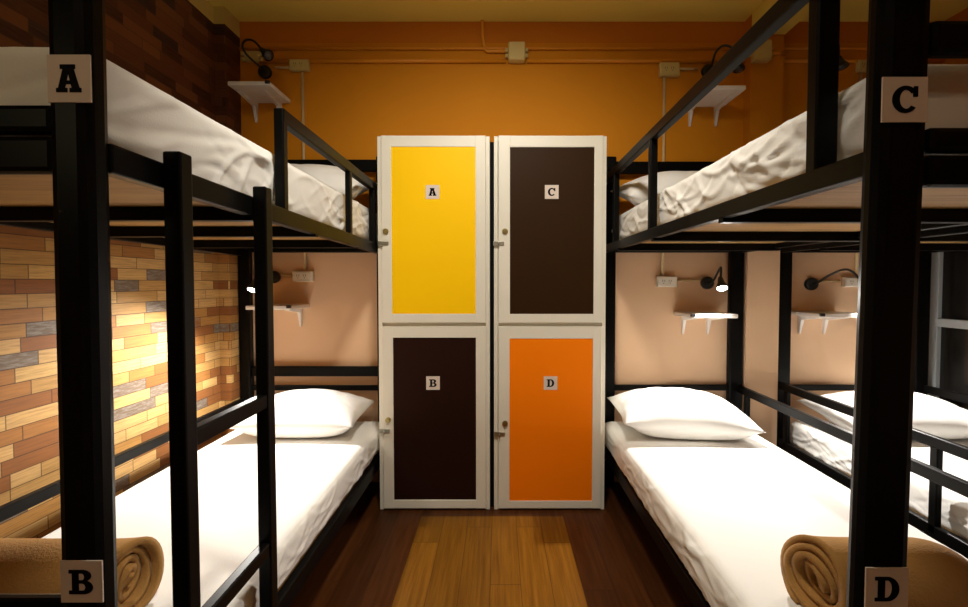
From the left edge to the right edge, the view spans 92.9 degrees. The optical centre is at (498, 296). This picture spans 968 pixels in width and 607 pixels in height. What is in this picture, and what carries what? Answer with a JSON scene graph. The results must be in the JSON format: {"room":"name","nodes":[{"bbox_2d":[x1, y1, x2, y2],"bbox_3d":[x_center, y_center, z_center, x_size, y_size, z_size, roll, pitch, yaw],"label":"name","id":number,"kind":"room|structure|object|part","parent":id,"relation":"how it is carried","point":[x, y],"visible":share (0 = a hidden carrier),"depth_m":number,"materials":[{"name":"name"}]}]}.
{"room":"dormitory","nodes":[
{"label":"dormitory","id":0,"kind":"room"},
{"bbox_2d":[0,0,240,537],"bbox_3d":[-1.597,-0.186,0.715,0.159,2.728,4.040,0,2,0],"label":"wall","id":1,"kind":"structure","parent":0,"point":[188,50],"depth_m":1.98,"materials":[{"name":"brown brick"}]},
{"bbox_2d":[290,482,693,606],"bbox_3d":[0.511,1.227,0.758,4.377,0.100,4.240,0,2,0],"label":"floor","id":2,"kind":"structure","parent":0,"point":[606,557],"depth_m":1.99,"materials":[{"name":"laminate"}]},
{"bbox_2d":[0,0,379,606],"bbox_3d":[-1.063,-0.028,1.719,0.910,2.350,1.991,0,2,0],"label":"bunk bed","id":3,"kind":"object","parent":2,"relation":"on","point":[60,173],"visible":0.71,"depth_m":0.89,"materials":[{"name":"black paint"}]},
{"bbox_3d":[-1.079,-0.282,0.736,0.753,0.045,0.026,0,2,0],"label":"foot rail","id":4,"kind":"part","parent":3,"relation":"part of","materials":[{"name":"metal"}]},
{"bbox_3d":[-1.079,-0.226,0.737,0.753,0.059,0.026,0,2,0],"label":"foot rail","id":5,"kind":"part","parent":3,"relation":"part of","materials":[{"name":"metal"}]},
{"bbox_3d":[-1.079,0.520,0.760,0.753,0.053,0.026,0,2,0],"label":"foot rail","id":6,"kind":"part","parent":3,"relation":"part of","materials":[{"name":"metal"}]},
{"bbox_3d":[-0.679,0.002,0.752,0.076,2.350,0.050,0,2,0],"label":"post","id":7,"kind":"part","parent":3,"relation":"part of","materials":[{"name":"metal"}]},
{"bbox_3d":[-1.499,-0.248,1.714,0.030,0.076,1.896,0,2,0],"label":"rail","id":8,"kind":"part","parent":3,"relation":"part of","materials":[{"name":"metal"}]},
{"bbox_3d":[-1.501,0.642,1.742,0.026,0.041,1.896,0,2,0],"label":"guard rail","id":9,"kind":"part","parent":3,"relation":"part of","materials":[{"name":"metal"}]},
{"bbox_3d":[-1.079,-0.258,1.714,0.808,0.011,1.876,0,2,0],"label":"board","id":10,"kind":"part","parent":3,"relation":"part of","materials":[{"name":"brown wood"}]},
{"bbox_2d":[0,47,377,242],"bbox_3d":[-1.079,-0.364,1.718,0.823,0.200,1.898,0,2,0],"label":"mattress","id":11,"kind":"object","parent":3,"relation":"on","point":[145,120],"visible":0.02,"depth_m":0.99,"materials":[{"name":"white fabric"}]},
{"bbox_2d":[291,164,376,198],"bbox_3d":[-1.035,-0.598,2.438,0.700,0.225,0.406,0,2,0],"label":"pillow","id":12,"kind":"object","parent":11,"relation":"on","point":[332,176],"visible":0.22,"depth_m":2.28,"materials":[{"name":"fabric"}]},
{"bbox_2d":[42,421,379,606],"bbox_3d":[-1.065,0.820,1.752,0.829,0.148,1.898,0,2,0],"label":"mattress","id":13,"kind":"object","parent":3,"relation":"on","point":[314,475],"visible":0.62,"depth_m":1.71,"materials":[{"name":"white fabric"}]},
{"bbox_2d":[0,536,163,606],"bbox_3d":[-1.146,0.681,1.103,0.548,0.171,0.202,0,2,0],"label":"rolled blanket","id":14,"kind":"object","parent":13,"relation":"on","point":[27,565],"visible":0.48,"depth_m":1.10,"materials":[{"name":"fabric"}]},
{"bbox_2d":[229,389,374,437],"bbox_3d":[-1.045,0.617,2.485,0.640,0.213,0.429,0,2,0],"label":"pillow","id":15,"kind":"object","parent":13,"relation":"on","point":[299,413],"visible":0.81,"depth_m":2.32,"materials":[{"name":"fabric"}]},
{"bbox_3d":[-0.660,-0.248,1.714,0.030,0.076,1.896,0,2,0],"label":"rail","id":16,"kind":"part","parent":3,"relation":"part of","materials":[{"name":"metal"}]},
{"bbox_3d":[-1.482,0.152,2.696,0.064,1.930,0.050,0,2,0],"label":"post","id":17,"kind":"part","parent":3,"relation":"part of","materials":[{"name":"metal"}]},
{"bbox_3d":[-0.660,-0.407,1.395,0.030,0.319,0.030,0,2,0],"label":"guard post","id":18,"kind":"part","parent":3,"relation":"part of","materials":[{"name":"metal"}]},
{"bbox_3d":[-1.079,-0.287,2.689,0.753,0.055,0.024,0,2,0],"label":"head rail","id":19,"kind":"part","parent":3,"relation":"part of","materials":[{"name":"metal"}]},
{"bbox_3d":[-1.079,0.535,2.715,0.753,0.031,0.024,0,2,0],"label":"head rail","id":20,"kind":"part","parent":3,"relation":"part of","materials":[{"name":"metal"}]},
{"bbox_3d":[-1.079,0.438,2.712,0.753,0.059,0.024,0,2,0],"label":"head rail","id":21,"kind":"part","parent":3,"relation":"part of","materials":[{"name":"metal"}]},
{"bbox_3d":[-0.665,0.925,1.750,0.028,0.063,1.896,0,2,0],"label":"rail","id":22,"kind":"part","parent":3,"relation":"part of","materials":[{"name":"black paint"}]},
{"bbox_3d":[-1.079,0.903,1.750,0.799,0.018,1.876,0,2,0],"label":"board","id":23,"kind":"part","parent":3,"relation":"part of","materials":[{"name":"black metal"}]},
{"bbox_3d":[-0.660,-0.566,2.015,0.030,0.042,1.275,0,2,0],"label":"guard rail","id":24,"kind":"part","parent":3,"relation":"part of","materials":[{"name":"metal"}]},
{"bbox_3d":[-1.079,-0.763,2.675,0.753,0.069,0.024,0,2,0],"label":"head rail","id":25,"kind":"part","parent":3,"relation":"part of","materials":[{"name":"metal"}]},
{"bbox_3d":[-0.657,-0.408,2.013,0.024,0.282,0.030,0,2,0],"label":"guard post","id":26,"kind":"part","parent":3,"relation":"part of","materials":[{"name":"metal"}]},
{"bbox_3d":[-0.660,-0.420,2.403,0.030,0.282,0.030,0,2,0],"label":"guard post","id":27,"kind":"part","parent":3,"relation":"part of","materials":[{"name":"metal"}]},
{"bbox_3d":[-0.677,0.152,2.696,0.064,1.930,0.050,0,2,0],"label":"post","id":28,"kind":"part","parent":3,"relation":"part of","materials":[{"name":"metal"}]},
{"bbox_2d":[377,136,493,508],"bbox_3d":[-0.328,0.143,2.556,0.603,1.958,0.369,0,2,0],"label":"tall cabinet","id":29,"kind":"object","parent":2,"relation":"on","point":[436,193],"visible":1,"depth_m":2.40,"materials":[{"name":"beige laminate"}]},
{"bbox_3d":[-0.338,-0.348,2.388,0.539,0.966,0.020,0,2,0],"label":"door","id":30,"kind":"part","parent":29,"relation":"part of","materials":[{"name":"beige laminate"}]},
{"bbox_3d":[-0.339,-0.343,2.389,0.436,0.863,0.012,0,2,0],"label":"door panel","id":31,"kind":"part","parent":29,"relation":"part of","materials":[{"name":"yellow laminate"}]},
{"bbox_3d":[-0.338,0.634,2.419,0.539,0.961,0.020,0,2,0],"label":"door","id":32,"kind":"part","parent":29,"relation":"part of","materials":[{"name":"beige laminate"}]},
{"bbox_3d":[-0.336,0.640,2.419,0.434,0.859,0.012,0,2,0],"label":"door panel","id":33,"kind":"part","parent":29,"relation":"part of","materials":[{"name":"brown laminate"}]},
{"bbox_2d":[493,136,606,508],"bbox_3d":[0.264,0.143,2.556,0.587,1.958,0.369,0,2,0],"label":"tall cabinet","id":34,"kind":"object","parent":2,"relation":"on","point":[549,243],"visible":1,"depth_m":2.40,"materials":[{"name":"beige laminate"}]},
{"bbox_3d":[0.267,0.634,2.419,0.540,0.961,0.020,0,2,0],"label":"door","id":35,"kind":"part","parent":34,"relation":"part of","materials":[{"name":"beige laminate"}]},
{"bbox_3d":[0.267,-0.348,2.388,0.540,0.966,0.020,0,2,0],"label":"door","id":36,"kind":"part","parent":34,"relation":"part of","materials":[{"name":"beige laminate"}]},
{"bbox_3d":[0.272,0.645,2.419,0.437,0.859,0.012,0,2,0],"label":"door panel","id":37,"kind":"part","parent":34,"relation":"part of","materials":[{"name":"orange laminate"}]},
{"bbox_3d":[0.274,-0.342,2.389,0.436,0.862,0.012,0,2,0],"label":"door panel","id":38,"kind":"part","parent":34,"relation":"part of","materials":[{"name":"brown laminate"}]},
{"bbox_2d":[604,0,967,606],"bbox_3d":[1.000,-0.028,1.717,0.858,2.350,1.996,0,2,0],"label":"bunk bed","id":39,"kind":"object","parent":2,"relation":"on","point":[882,197],"visible":0.78,"depth_m":0.75,"materials":[{"name":"black paint"}]},
{"bbox_3d":[0.639,0.152,2.700,0.079,1.930,0.042,0,2,0],"label":"post","id":40,"kind":"part","parent":39,"relation":"part of","materials":[{"name":"metal"}]},
{"bbox_3d":[0.616,-0.463,2.422,0.030,0.367,0.030,0,2,0],"label":"guard post","id":41,"kind":"part","parent":39,"relation":"part of","materials":[{"name":"metal"}]},
{"bbox_3d":[0.616,-0.445,1.842,0.030,0.367,0.030,0,2,0],"label":"guard post","id":42,"kind":"part","parent":39,"relation":"part of","materials":[{"name":"metal"}]},
{"bbox_3d":[0.620,0.925,1.748,0.028,0.063,1.917,0,2,0],"label":"rail","id":43,"kind":"part","parent":39,"relation":"part of","materials":[{"name":"black paint"}]},
{"bbox_3d":[1.012,-0.751,2.675,0.679,0.071,0.024,0,2,0],"label":"head rail","id":44,"kind":"part","parent":39,"relation":"part of","materials":[{"name":"metal"}]},
{"bbox_3d":[1.012,0.534,2.715,0.679,0.034,0.024,0,2,0],"label":"head rail","id":45,"kind":"part","parent":39,"relation":"part of","materials":[{"name":"metal"}]},
{"bbox_3d":[1.012,-0.287,2.689,0.679,0.055,0.024,0,2,0],"label":"head rail","id":46,"kind":"part","parent":39,"relation":"part of","materials":[{"name":"metal"}]},
{"bbox_3d":[0.615,-0.643,1.761,0.030,0.042,1.794,0,2,0],"label":"guard rail","id":47,"kind":"part","parent":39,"relation":"part of","materials":[{"name":"metal"}]},
{"bbox_3d":[0.615,-0.249,1.712,0.030,0.042,1.917,0,2,0],"label":"rail","id":48,"kind":"part","parent":39,"relation":"part of","materials":[{"name":"metal"}]},
{"bbox_3d":[1.385,0.152,2.700,0.079,1.930,0.042,0,2,0],"label":"post","id":49,"kind":"part","parent":39,"relation":"part of","materials":[{"name":"metal"}]},
{"bbox_3d":[1.410,0.714,2.619,0.024,0.312,0.032,0,2,0],"label":"guard post","id":50,"kind":"part","parent":39,"relation":"part of","materials":[{"name":"metal"}]},
{"bbox_2d":[605,421,967,606],"bbox_3d":[0.997,0.820,1.750,0.816,0.148,1.891,0,2,0],"label":"mattress","id":51,"kind":"object","parent":39,"relation":"on","point":[728,509],"visible":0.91,"depth_m":1.68,"materials":[{"name":"white fabric"}]},
{"bbox_2d":[607,387,765,439],"bbox_3d":[0.965,0.610,2.457,0.701,0.228,0.437,0,2,0],"label":"pillow","id":52,"kind":"object","parent":51,"relation":"on","point":[669,412],"visible":1,"depth_m":2.29,"materials":[{"name":"fabric"}]},
{"bbox_2d":[780,534,967,606],"bbox_3d":[0.955,0.674,1.119,0.431,0.183,0.212,0,2,0],"label":"rolled blanket","id":53,"kind":"object","parent":51,"relation":"on","point":[813,568],"visible":0.65,"depth_m":1.07,"materials":[{"name":"fabric"}]},
{"bbox_2d":[619,64,967,239],"bbox_3d":[1.015,-0.349,1.715,0.782,0.171,1.906,0,2,0],"label":"mattress","id":54,"kind":"object","parent":39,"relation":"on","point":[779,155],"visible":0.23,"depth_m":1.07,"materials":[{"name":"white fabric"}]},
{"bbox_2d":[611,171,697,205],"bbox_3d":[0.985,-0.565,2.439,0.700,0.216,0.409,0,2,0],"label":"pillow","id":55,"kind":"object","parent":54,"relation":"on","point":[635,191],"visible":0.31,"depth_m":2.29,"materials":[{"name":"fabric"}]},
{"bbox_3d":[1.012,-0.258,1.711,0.764,0.011,1.897,0,2,0],"label":"board","id":56,"kind":"part","parent":39,"relation":"part of","materials":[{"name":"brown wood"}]},
{"bbox_3d":[0.622,-0.434,0.883,0.043,0.404,0.030,0,2,0],"label":"guard post","id":57,"kind":"part","parent":39,"relation":"part of","materials":[{"name":"metal"}]},
{"bbox_3d":[1.410,0.568,1.737,0.026,0.042,1.917,0,2,0],"label":"guard rail","id":58,"kind":"part","parent":39,"relation":"part of","materials":[{"name":"metal"}]},
{"bbox_3d":[1.410,-0.249,1.712,0.030,0.042,1.917,0,2,0],"label":"rail","id":59,"kind":"part","parent":39,"relation":"part of","materials":[{"name":"metal"}]},
{"bbox_3d":[0.627,0.002,0.743,0.112,2.350,0.042,0,2,0],"label":"post","id":60,"kind":"part","parent":39,"relation":"part of","materials":[{"name":"metal"}]},
{"bbox_3d":[1.012,-0.200,0.733,0.679,0.050,0.026,0,2,0],"label":"foot rail","id":61,"kind":"part","parent":39,"relation":"part of","materials":[{"name":"metal"}]},
{"bbox_3d":[1.012,-0.248,0.732,0.679,0.040,0.026,0,2,0],"label":"foot rail","id":62,"kind":"part","parent":39,"relation":"part of","materials":[{"name":"metal"}]},
{"bbox_3d":[1.012,-0.406,0.727,0.679,0.053,0.026,0,2,0],"label":"foot rail","id":63,"kind":"part","parent":39,"relation":"part of","materials":[{"name":"metal"}]},
{"bbox_2d":[777,225,967,558],"bbox_3d":[2.078,0.147,1.726,0.892,2.000,1.988,0,2,0],"label":"bunk bed","id":64,"kind":"object","parent":2,"relation":"on","point":[948,239],"visible":0.48,"depth_m":2.50,"materials":[{"name":"black paint"}]},
{"bbox_3d":[1.671,0.152,2.704,0.078,1.930,0.034,0,2,0],"label":"post","id":65,"kind":"part","parent":64,"relation":"part of","materials":[{"name":"metal"}]},
{"bbox_3d":[1.650,0.703,2.639,0.024,0.332,0.032,0,2,0],"label":"guard post","id":66,"kind":"part","parent":64,"relation":"part of","materials":[{"name":"metal"}]},
{"bbox_3d":[2.076,-0.287,2.689,0.744,0.055,0.024,0,2,0],"label":"head rail","id":67,"kind":"part","parent":64,"relation":"part of","materials":[{"name":"metal"}]},
{"bbox_3d":[2.076,0.534,2.715,0.744,0.034,0.024,0,2,0],"label":"head rail","id":68,"kind":"part","parent":64,"relation":"part of","materials":[{"name":"metal"}]},
{"bbox_3d":[1.652,0.909,1.750,0.028,0.095,1.928,0,2,0],"label":"rail","id":69,"kind":"part","parent":64,"relation":"part of","materials":[{"name":"metal"}]},
{"bbox_3d":[1.650,0.548,1.739,0.026,0.042,1.928,0,2,0],"label":"guard rail","id":70,"kind":"part","parent":64,"relation":"part of","materials":[{"name":"metal"}]},
{"bbox_3d":[1.647,-0.253,1.714,0.030,0.050,1.928,0,2,0],"label":"rail","id":71,"kind":"part","parent":64,"relation":"part of","materials":[{"name":"metal"}]},
{"bbox_2d":[790,420,967,540],"bbox_3d":[2.082,0.817,1.753,0.837,0.153,1.902,0,2,0],"label":"mattress","id":72,"kind":"object","parent":64,"relation":"on","point":[831,450],"visible":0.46,"depth_m":2.08,"materials":[{"name":"white fabric"}]},
{"bbox_2d":[797,391,967,438],"bbox_3d":[2.110,0.616,2.465,0.740,0.205,0.459,0,2,0],"label":"pillow","id":73,"kind":"object","parent":72,"relation":"on","point":[935,416],"visible":0.47,"depth_m":2.31,"materials":[{"name":"fabric"}]},
{"bbox_3d":[2.481,0.152,2.704,0.078,1.930,0.034,0,2,0],"label":"post","id":74,"kind":"part","parent":64,"relation":"part of","materials":[{"name":"metal"}]},
{"bbox_3d":[1.650,0.731,1.739,0.024,0.332,0.032,0,2,0],"label":"guard post","id":75,"kind":"part","parent":64,"relation":"part of","materials":[{"name":"metal"}]},
{"bbox_3d":[2.505,-0.253,1.714,0.030,0.050,1.928,0,2,0],"label":"rail","id":76,"kind":"part","parent":64,"relation":"part of","materials":[{"name":"metal"}]},
{"bbox_3d":[2.076,-0.258,1.714,0.827,0.011,1.908,0,2,0],"label":"board","id":77,"kind":"part","parent":64,"relation":"part of","materials":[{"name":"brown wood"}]},
{"bbox_3d":[2.505,0.568,1.739,0.026,0.042,1.928,0,2,0],"label":"guard rail","id":78,"kind":"part","parent":64,"relation":"part of","materials":[{"name":"metal"}]},
{"bbox_2d":[208,0,967,21],"bbox_3d":[0.511,-1.599,0.671,4.377,0.100,4.240,0,2,0],"label":"ceiling","id":79,"kind":"structure","parent":0,"point":[242,10],"depth_m":2.58,"materials":[{"name":"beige paint"}]},
{"bbox_2d":[240,22,941,481],"bbox_3d":[0.511,-0.250,2.784,4.377,2.728,0.100,0,2,0],"label":"wall","id":80,"kind":"structure","parent":0,"point":[348,105],"depth_m":2.71,"materials":[{"name":"paint"}]},
{"bbox_2d":[241,51,263,62],"bbox_3d":[-1.436,-1.400,2.681,0.124,0.061,0.034,0,2,0],"label":"junction box","id":81,"kind":"object","parent":80,"relation":"attached to","point":[255,55],"visible":0.8,"depth_m":2.67,"materials":[{"name":"beige plastic"}]},
{"bbox_3d":[-1.436,-1.399,2.668,0.082,0.051,0.008,0,2,0],"label":"box lid","id":82,"kind":"part","parent":81,"relation":"part of","materials":[{"name":"beige plastic"}]},
{"bbox_2d":[241,38,273,78],"bbox_3d":[-1.342,-1.340,2.555,0.156,0.137,0.314,-1,2,-28],"label":"reading lamp","id":83,"kind":"object","parent":80,"relation":"attached to","point":[264,71],"visible":1,"depth_m":2.54,"materials":[{"name":"metal"}]},
{"bbox_3d":[-1.237,-1.295,2.465,0.040,0.043,0.049,0,2,0],"label":"bulb","id":84,"kind":"part","parent":83,"relation":"part of","materials":[{"name":"glass"}]},
{"bbox_2d":[228,80,289,122],"bbox_3d":[-1.337,-1.091,2.579,0.225,0.138,0.255,0,2,0],"label":"wall shelf","id":85,"kind":"object","parent":80,"relation":"attached to","point":[253,92],"visible":0.98,"depth_m":2.56,"materials":[{"name":"white plastic"}]},
{"bbox_2d":[246,271,280,291],"bbox_3d":[-1.285,-0.106,2.506,0.077,0.160,0.490,0,2,-13],"label":"reading lamp","id":86,"kind":"object","parent":80,"relation":"attached to","point":[276,275],"visible":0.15,"depth_m":2.71,"materials":[{"name":"black"}]},
{"bbox_2d":[246,304,309,325],"bbox_3d":[-1.252,0.110,2.616,0.247,0.138,0.255,0,2,0],"label":"wall shelf","id":87,"kind":"object","parent":80,"relation":"attached to","point":[298,308],"visible":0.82,"depth_m":2.58,"materials":[{"name":"plastic"}]},
{"bbox_2d":[274,66,288,68],"bbox_3d":[-1.262,-1.341,2.688,0.094,0.014,0.015,0,2,0],"label":"conduit","id":88,"kind":"object","parent":80,"relation":"attached to","point":[275,67],"visible":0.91,"depth_m":2.68,"materials":[{"name":"plastic"}]},
{"bbox_2d":[280,274,291,276],"bbox_3d":[-1.254,-0.127,2.725,0.076,0.014,0.015,0,2,0],"label":"conduit","id":89,"kind":"object","parent":80,"relation":"attached to","point":[281,275],"visible":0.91,"depth_m":2.72,"materials":[{"name":"plastic"}]},
{"bbox_2d":[289,59,309,71],"bbox_3d":[-1.162,-1.349,2.681,0.113,0.063,0.036,0,2,0],"label":"power outlet","id":90,"kind":"object","parent":80,"relation":"attached to","point":[295,65],"visible":1,"depth_m":2.66,"materials":[{"name":"beige plastic"}]},
{"bbox_3d":[-1.162,-1.349,2.667,0.101,0.051,0.006,0,2,0],"label":"plate","id":91,"kind":"part","parent":90,"relation":"part of","materials":[{"name":"beige plastic"}]},
{"bbox_2d":[292,271,313,280],"bbox_3d":[-1.157,-0.123,2.719,0.120,0.062,0.036,0,2,0],"label":"power outlet","id":92,"kind":"object","parent":80,"relation":"attached to","point":[296,275],"visible":1,"depth_m":2.70,"materials":[{"name":"white plastic"}]},
{"bbox_3d":[-1.157,-0.122,2.704,0.108,0.050,0.006,0,2,0],"label":"plate","id":93,"kind":"part","parent":92,"relation":"part of","materials":[{"name":"white plastic"}]},
{"bbox_2d":[301,72,306,270],"bbox_3d":[-1.149,-0.735,2.707,0.016,1.157,0.017,0,2,0],"label":"conduit","id":94,"kind":"object","parent":80,"relation":"attached to","point":[302,73],"visible":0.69,"depth_m":2.69,"materials":[{"name":"plastic"}]},
{"bbox_2d":[259,59,505,62],"bbox_3d":[-0.680,-1.379,2.687,1.441,0.021,0.022,0,2,0],"label":"conduit","id":95,"kind":"object","parent":80,"relation":"attached to","point":[264,60],"visible":1,"depth_m":2.68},
{"bbox_2d":[238,47,729,49],"bbox_3d":[-0.041,-1.450,2.685,2.953,0.014,0.015,0,2,0],"label":"conduit","id":96,"kind":"object","parent":80,"relation":"attached to","point":[239,48],"visible":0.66,"depth_m":2.68,"materials":[{"name":"orange plastic"}]},
{"bbox_2d":[481,20,504,52],"bbox_3d":[-0.033,-1.517,2.683,0.148,0.186,0.020,0,2,0],"label":"conduit","id":97,"kind":"object","parent":80,"relation":"attached to","point":[486,50],"visible":1,"depth_m":2.67,"materials":[{"name":"plastic"}]},
{"bbox_2d":[505,42,527,62],"bbox_3d":[0.103,-1.420,2.671,0.132,0.107,0.054,0,2,0],"label":"junction box","id":98,"kind":"object","parent":80,"relation":"attached to","point":[516,51],"visible":1,"depth_m":2.65,"materials":[{"name":"beige plastic"}]},
{"bbox_3d":[0.103,-1.419,2.648,0.090,0.097,0.008,0,2,0],"label":"box lid","id":99,"kind":"part","parent":98,"relation":"part of","materials":[{"name":"beige plastic"}]},
{"bbox_2d":[527,59,745,62],"bbox_3d":[0.800,-1.379,2.687,1.272,0.021,0.022,0,2,0],"label":"conduit","id":100,"kind":"object","parent":80,"relation":"attached to","point":[528,60],"visible":0.88,"depth_m":2.68,"materials":[{"name":"plastic"}]},
{"bbox_2d":[661,77,665,275],"bbox_3d":[0.967,-0.704,2.708,0.016,1.155,0.017,0,2,0],"label":"conduit","id":101,"kind":"object","parent":80,"relation":"attached to","point":[664,78],"visible":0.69,"depth_m":2.69,"materials":[{"name":"plastic"}]},
{"bbox_2d":[656,276,676,286],"bbox_3d":[0.992,-0.092,2.720,0.118,0.066,0.036,0,2,0],"label":"power outlet","id":102,"kind":"object","parent":80,"relation":"attached to","point":[661,281],"visible":1,"depth_m":2.70,"materials":[{"name":"white plastic"}]},
{"bbox_2d":[658,62,679,77],"bbox_3d":[0.992,-1.325,2.682,0.116,0.078,0.036,0,2,0],"label":"power outlet","id":103,"kind":"object","parent":80,"relation":"attached to","point":[665,69],"visible":1,"depth_m":2.67,"materials":[{"name":"beige plastic"}]},
{"bbox_3d":[0.992,-1.324,2.668,0.104,0.066,0.006,0,2,0],"label":"plate","id":104,"kind":"part","parent":103,"relation":"part of","materials":[{"name":"beige plastic"}]},
{"bbox_2d":[677,279,699,281],"bbox_3d":[1.119,-0.098,2.726,0.133,0.014,0.015,0,2,0],"label":"conduit","id":105,"kind":"object","parent":80,"relation":"attached to","point":[678,280],"visible":0.91,"depth_m":2.72,"materials":[{"name":"plastic"}]},
{"bbox_2d":[680,68,698,69],"bbox_3d":[1.107,-1.333,2.688,0.111,0.014,0.015,0,2,0],"label":"conduit","id":106,"kind":"object","parent":80,"relation":"attached to","point":[680,68],"visible":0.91,"depth_m":2.68,"materials":[{"name":"plastic"}]},
{"bbox_2d":[674,311,737,333],"bbox_3d":[1.169,0.156,2.618,0.258,0.138,0.255,0,2,0],"label":"wall shelf","id":107,"kind":"object","parent":80,"relation":"attached to","point":[685,315],"visible":1,"depth_m":2.61,"materials":[{"name":"plastic"}]},
{"bbox_2d":[700,266,727,291],"bbox_3d":[1.217,-0.101,2.585,0.076,0.138,0.316,0,2,7],"label":"reading lamp","id":108,"kind":"object","parent":80,"relation":"attached to","point":[706,282],"visible":1,"depth_m":2.57,"materials":[{"name":"black"}]},
{"bbox_3d":[1.192,-0.049,2.458,0.050,0.035,0.045,0,2,0],"label":"bulb","id":109,"kind":"part","parent":108,"relation":"part of","materials":[{"name":"white"}]},
{"bbox_2d":[688,85,745,126],"bbox_3d":[1.183,-1.069,2.580,0.275,0.138,0.255,0,2,0],"label":"wall shelf","id":110,"kind":"object","parent":80,"relation":"attached to","point":[721,95],"visible":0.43,"depth_m":2.57,"materials":[{"name":"white plastic"}]},
{"bbox_2d":[701,44,744,75],"bbox_3d":[1.259,-1.319,2.591,0.082,0.173,0.258,-1,2,-23],"label":"reading lamp","id":111,"kind":"object","parent":80,"relation":"attached to","point":[707,67],"visible":0.58,"depth_m":2.58,"materials":[{"name":"metal"}]},
{"bbox_3d":[1.308,-1.245,2.506,0.050,0.028,0.049,0,2,0],"label":"bulb","id":112,"kind":"part","parent":111,"relation":"part of","materials":[{"name":"black"}]},
{"bbox_2d":[749,39,772,62],"bbox_3d":[1.482,-1.387,2.597,0.130,0.115,0.054,0,2,0],"label":"junction box","id":113,"kind":"object","parent":80,"relation":"attached to","point":[763,54],"visible":0.66,"depth_m":2.57,"materials":[{"name":"beige plastic"}]},
{"bbox_3d":[1.482,-1.386,2.574,0.088,0.105,0.008,0,2,0],"label":"box lid","id":114,"kind":"part","parent":113,"relation":"part of","materials":[{"name":"beige plastic"}]},
{"bbox_2d":[742,14,783,445],"bbox_3d":[1.531,-0.247,2.696,0.188,2.726,0.074,0,2,0],"label":"pillar","id":115,"kind":"structure","parent":80,"relation":"attached to","point":[763,93],"depth_m":2.67,"materials":[{"name":"paint"}]},
{"bbox_2d":[772,51,785,54],"bbox_3d":[1.581,-1.384,2.611,0.086,0.021,0.022,0,2,0],"label":"conduit","id":116,"kind":"object","parent":80,"relation":"attached to","point":[774,52],"visible":0.66,"depth_m":2.60,"materials":[{"name":"plastic"}]},
{"bbox_2d":[752,0,808,33],"bbox_3d":[1.531,-1.490,0.635,0.188,0.116,3.960,0,2,0],"label":"trim","id":117,"kind":"structure","parent":80,"relation":"attached to","point":[766,5],"depth_m":2.50,"materials":[{"name":"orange paint"}]},
{"bbox_2d":[791,311,856,333],"bbox_3d":[1.876,0.154,2.618,0.268,0.138,0.255,0,2,0],"label":"wall shelf","id":118,"kind":"object","parent":80,"relation":"attached to","point":[825,316],"visible":0.84,"depth_m":2.61,"materials":[{"name":"plastic"}]},
{"bbox_2d":[784,47,866,49],"bbox_3d":[2.111,-1.450,2.685,0.969,0.014,0.015,0,2,0],"label":"conduit","id":119,"kind":"object","parent":80,"relation":"attached to","point":[785,48],"visible":0.31,"depth_m":2.68,"materials":[{"name":"plastic"}]},
{"bbox_2d":[818,280,840,281],"bbox_3d":[1.956,-0.095,2.726,0.130,0.014,0.015,0,2,0],"label":"conduit","id":120,"kind":"object","parent":80,"relation":"attached to","point":[818,280],"visible":0.81,"depth_m":2.72,"materials":[{"name":"plastic"}]},
{"bbox_2d":[804,268,858,289],"bbox_3d":[1.912,-0.071,2.596,0.086,0.177,0.340,-1,2,-27],"label":"reading lamp","id":121,"kind":"object","parent":80,"relation":"attached to","point":[810,283],"visible":0.52,"depth_m":2.71,"materials":[{"name":"black"}]},
{"bbox_2d":[839,42,848,70],"bbox_3d":[1.905,-1.361,2.598,0.077,0.215,0.214,0,2,8],"label":"reading lamp","id":122,"kind":"object","parent":80,"relation":"attached to","point":[843,64],"visible":0.34,"depth_m":2.52,"materials":[{"name":"metal"}]},
{"bbox_3d":[1.884,-1.266,2.526,0.050,0.028,0.049,0,2,0],"label":"bulb","id":123,"kind":"part","parent":122,"relation":"part of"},
{"bbox_2d":[841,277,857,286],"bbox_3d":[2.099,-0.089,2.720,0.124,0.060,0.036,0,2,0],"label":"power outlet","id":124,"kind":"object","parent":80,"relation":"attached to","point":[846,281],"visible":0.53,"depth_m":2.70,"materials":[{"name":"white plastic"}]},
{"bbox_3d":[2.099,-0.088,2.706,0.112,0.048,0.006,0,2,0],"label":"plate","id":125,"kind":"part","parent":124,"relation":"part of","materials":[{"name":"white plastic"}]},
{"bbox_2d":[854,72,862,276],"bbox_3d":[2.115,-0.715,2.707,0.016,1.190,0.017,0,2,0],"label":"conduit","id":126,"kind":"object","parent":80,"relation":"attached to","point":[861,73],"visible":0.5,"depth_m":2.72,"materials":[{"name":"plastic"}]},
{"bbox_2d":[855,60,866,72],"bbox_3d":[2.126,-1.346,2.681,0.072,0.064,0.036,0,2,0],"label":"power outlet","id":127,"kind":"object","parent":80,"relation":"attached to","point":[861,65],"visible":0.56,"depth_m":2.67,"materials":[{"name":"beige plastic"}]},
{"bbox_3d":[2.126,-1.346,2.667,0.060,0.052,0.006,0,2,0],"label":"plate","id":128,"kind":"part","parent":127,"relation":"part of","materials":[{"name":"beige plastic"}]},
{"bbox_2d":[784,59,944,62],"bbox_3d":[2.111,-1.379,2.687,0.969,0.021,0.022,0,2,0],"label":"conduit","id":129,"kind":"object","parent":80,"relation":"attached to","point":[785,60],"visible":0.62,"depth_m":2.68,"materials":[{"name":"plastic"}]},
{"bbox_2d":[942,7,967,63],"bbox_3d":[2.650,-0.186,0.715,0.100,2.728,4.040,0,2,0],"label":"wall","id":130,"kind":"structure","parent":0,"point":[963,15],"depth_m":2.60,"materials":[{"name":"paint"}]},
{"bbox_2d":[928,251,967,409],"bbox_3d":[2.582,-0.031,2.143,0.035,1.570,1.185,0,2,0],"label":"window","id":131,"kind":"structure","parent":130,"relation":"in","point":[948,330],"depth_m":2.64,"materials":[{"name":"silver metal"}]}
]}

